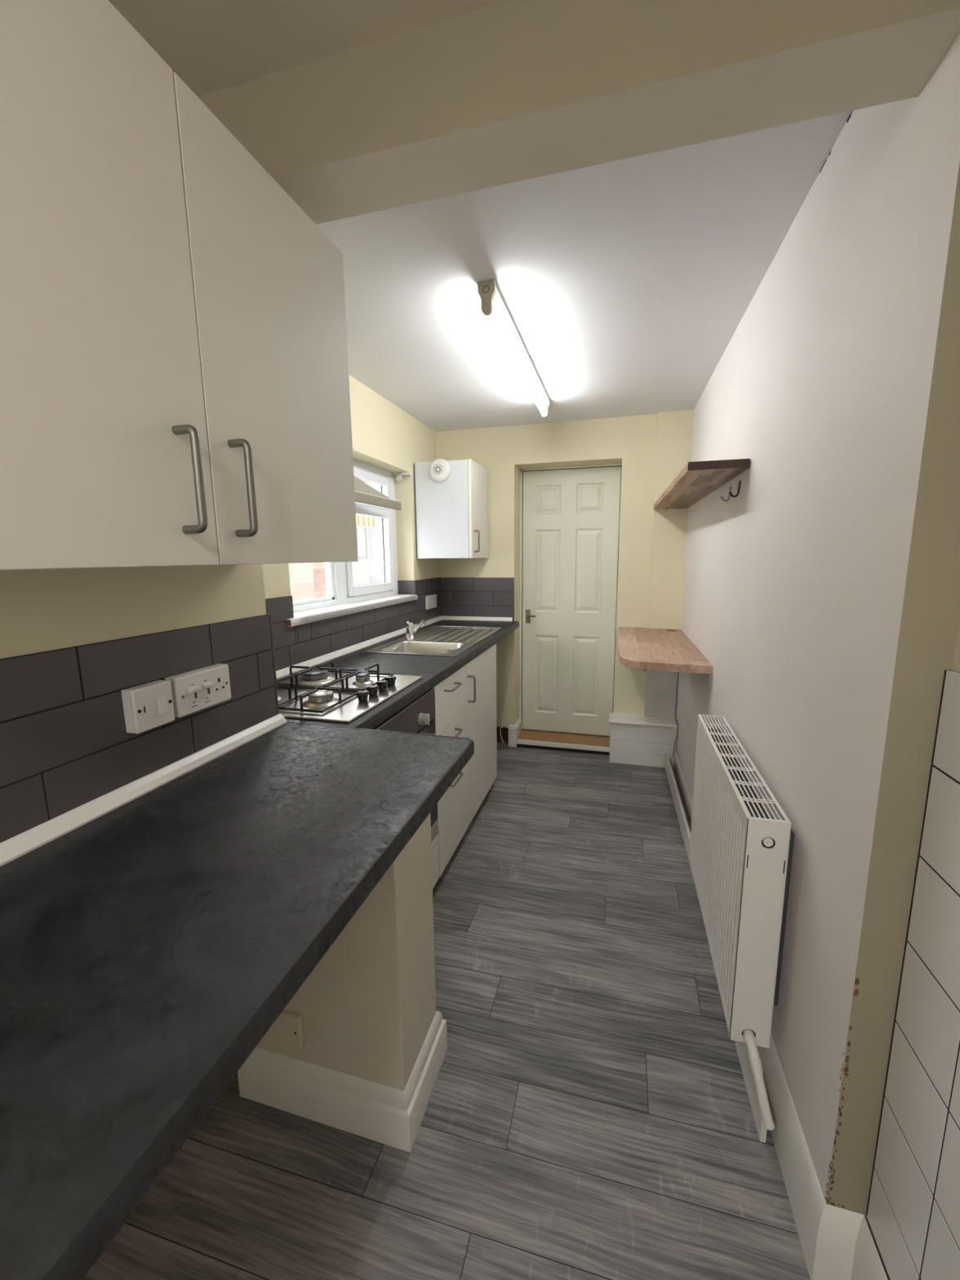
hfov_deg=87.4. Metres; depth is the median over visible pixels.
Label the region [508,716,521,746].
baseboard
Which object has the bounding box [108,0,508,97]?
ceiling
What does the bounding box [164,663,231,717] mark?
power socket
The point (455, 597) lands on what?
tile backsplash
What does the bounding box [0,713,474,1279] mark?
countertop
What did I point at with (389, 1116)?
baseboard
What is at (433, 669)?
countertop
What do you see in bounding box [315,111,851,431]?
ceiling
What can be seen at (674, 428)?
wall
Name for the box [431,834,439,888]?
housing
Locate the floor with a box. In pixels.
[82,742,810,1279]
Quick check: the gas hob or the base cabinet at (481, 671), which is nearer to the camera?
the gas hob
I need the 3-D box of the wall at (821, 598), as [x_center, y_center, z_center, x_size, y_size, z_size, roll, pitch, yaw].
[1.158,-0.145,2.059,0.376,2.294,2.820,2,10,15]
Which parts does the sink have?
bowl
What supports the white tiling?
attached to the wall at (956, 667)
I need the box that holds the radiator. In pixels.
[688,714,794,1048]
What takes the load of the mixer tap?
on the countertop at (433, 669)
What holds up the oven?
on the housing
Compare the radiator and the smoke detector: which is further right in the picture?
the radiator
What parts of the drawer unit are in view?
drawer, drawer, drawer, handle, handle, handle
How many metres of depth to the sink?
2.66 m
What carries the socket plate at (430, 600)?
attached to the tile backsplash at (455, 597)
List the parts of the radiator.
panel, panel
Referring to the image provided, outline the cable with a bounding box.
[672,671,678,757]
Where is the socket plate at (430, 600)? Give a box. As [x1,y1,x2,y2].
[425,594,436,609]
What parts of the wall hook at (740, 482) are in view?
hook arm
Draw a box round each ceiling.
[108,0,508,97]
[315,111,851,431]
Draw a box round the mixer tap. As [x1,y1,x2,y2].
[405,619,426,639]
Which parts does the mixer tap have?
lever, spout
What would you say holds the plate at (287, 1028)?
attached to the wall at (366, 1009)
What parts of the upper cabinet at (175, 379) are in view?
door, handle, handle, door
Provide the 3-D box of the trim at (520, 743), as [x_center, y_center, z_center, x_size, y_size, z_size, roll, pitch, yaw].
[0.576,0.752,3.528,0.646,0.055,0.015,2,10,15]
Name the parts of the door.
handle plate, handle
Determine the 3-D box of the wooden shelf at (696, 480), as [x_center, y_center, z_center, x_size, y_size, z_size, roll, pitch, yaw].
[0.971,-0.686,2.363,0.210,0.050,1.487,2,10,15]
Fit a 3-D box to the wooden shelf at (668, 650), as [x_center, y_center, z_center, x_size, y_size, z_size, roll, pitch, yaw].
[0.951,0.060,2.717,0.401,0.099,1.128,2,10,15]
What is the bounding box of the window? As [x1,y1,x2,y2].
[285,458,417,626]
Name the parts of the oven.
control panel, knob, door, trim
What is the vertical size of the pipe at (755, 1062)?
0.160 m
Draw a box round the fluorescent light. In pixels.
[477,279,550,417]
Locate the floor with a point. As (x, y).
(588, 1115)
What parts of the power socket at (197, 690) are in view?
switch lever, switch lever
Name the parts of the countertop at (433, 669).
sealing strip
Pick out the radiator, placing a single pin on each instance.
(742, 839)
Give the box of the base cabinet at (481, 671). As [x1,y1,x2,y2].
[464,643,497,826]
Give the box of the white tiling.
[866,670,959,1279]
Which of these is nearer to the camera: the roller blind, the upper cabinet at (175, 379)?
the upper cabinet at (175, 379)
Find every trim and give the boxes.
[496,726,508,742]
[516,738,609,755]
[517,728,609,754]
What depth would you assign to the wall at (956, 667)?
0.73 m
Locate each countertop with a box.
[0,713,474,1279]
[275,615,519,729]
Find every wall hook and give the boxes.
[720,485,731,502]
[728,480,741,497]
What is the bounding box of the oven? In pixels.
[372,688,438,842]
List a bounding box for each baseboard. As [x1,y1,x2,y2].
[237,1010,447,1152]
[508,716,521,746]
[608,712,678,768]
[665,752,887,1279]
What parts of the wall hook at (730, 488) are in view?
hook arm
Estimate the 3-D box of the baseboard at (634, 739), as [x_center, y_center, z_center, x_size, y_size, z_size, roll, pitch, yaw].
[1.063,0.660,3.304,0.423,0.300,0.152,2,10,15]
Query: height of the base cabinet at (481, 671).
0.862 m
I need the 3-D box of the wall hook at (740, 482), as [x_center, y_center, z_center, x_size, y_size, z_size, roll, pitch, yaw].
[0.896,-0.531,1.768,0.035,0.056,0.024,2,10,15]
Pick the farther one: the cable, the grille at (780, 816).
the cable
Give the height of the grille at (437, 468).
0.075 m
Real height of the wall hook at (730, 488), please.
0.056 m
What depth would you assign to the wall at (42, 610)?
1.06 m
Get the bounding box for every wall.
[0,374,439,658]
[255,813,435,1090]
[288,558,369,601]
[356,526,377,583]
[435,413,657,728]
[644,409,693,719]
[675,33,959,1230]
[869,621,959,1279]
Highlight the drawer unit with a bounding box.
[431,665,467,877]
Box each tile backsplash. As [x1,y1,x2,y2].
[0,613,279,843]
[265,577,514,671]
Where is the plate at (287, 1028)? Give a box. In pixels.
[262,1010,303,1048]
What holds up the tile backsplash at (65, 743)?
attached to the wall at (42, 610)
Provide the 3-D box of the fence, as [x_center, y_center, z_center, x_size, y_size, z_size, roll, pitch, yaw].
[-1.108,-1.563,6.442,0.048,0.339,2.855,2,10,15]
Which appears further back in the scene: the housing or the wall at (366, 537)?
the wall at (366, 537)
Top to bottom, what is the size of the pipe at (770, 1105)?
0.070 m
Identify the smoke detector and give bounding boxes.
[429,458,450,481]
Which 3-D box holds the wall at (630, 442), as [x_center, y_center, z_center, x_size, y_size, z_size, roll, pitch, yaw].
[0.586,-0.375,3.481,1.751,2.294,0.260,2,10,15]
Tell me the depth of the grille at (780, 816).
1.33 m
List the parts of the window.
sill, sash, sash, frame trim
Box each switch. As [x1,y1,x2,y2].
[120,680,174,733]
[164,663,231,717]
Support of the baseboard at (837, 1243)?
attached to the wall at (821, 598)
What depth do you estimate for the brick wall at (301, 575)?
4.57 m
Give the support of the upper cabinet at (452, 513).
attached to the wall at (42, 610)
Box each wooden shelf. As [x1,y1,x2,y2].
[617,626,713,686]
[653,458,750,511]
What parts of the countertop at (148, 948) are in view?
sealing strip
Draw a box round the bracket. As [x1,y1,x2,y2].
[395,471,402,481]
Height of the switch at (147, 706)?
0.084 m
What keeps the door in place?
in the wall at (630, 442)
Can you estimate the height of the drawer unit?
0.862 m
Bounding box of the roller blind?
[353,475,400,510]
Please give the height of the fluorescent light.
0.092 m
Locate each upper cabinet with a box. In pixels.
[0,0,358,570]
[414,458,488,558]
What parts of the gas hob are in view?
burner, burner, control knob, burner, control knob, control knob, control knob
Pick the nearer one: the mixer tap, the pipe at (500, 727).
the mixer tap
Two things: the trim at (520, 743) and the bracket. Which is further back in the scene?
the trim at (520, 743)
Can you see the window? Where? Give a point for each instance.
(343, 597)
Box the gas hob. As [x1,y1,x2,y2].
[275,661,422,723]
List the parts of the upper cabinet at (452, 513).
handle, door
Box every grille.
[433,464,442,475]
[697,714,791,822]
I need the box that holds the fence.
[355,515,375,528]
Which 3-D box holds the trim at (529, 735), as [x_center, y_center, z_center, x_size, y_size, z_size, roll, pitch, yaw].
[0.612,0.730,3.664,0.684,0.053,0.266,2,10,15]
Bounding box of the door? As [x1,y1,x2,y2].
[519,463,622,736]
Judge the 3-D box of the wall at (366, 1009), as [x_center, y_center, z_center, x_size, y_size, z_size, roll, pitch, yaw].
[-0.373,0.725,1.276,0.464,0.866,0.214,2,10,15]
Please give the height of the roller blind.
0.215 m
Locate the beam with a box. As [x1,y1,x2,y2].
[198,0,959,224]
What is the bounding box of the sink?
[364,625,501,656]
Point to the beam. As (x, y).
(508, 91)
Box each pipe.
[499,727,503,742]
[669,759,776,1124]
[742,1028,774,1130]

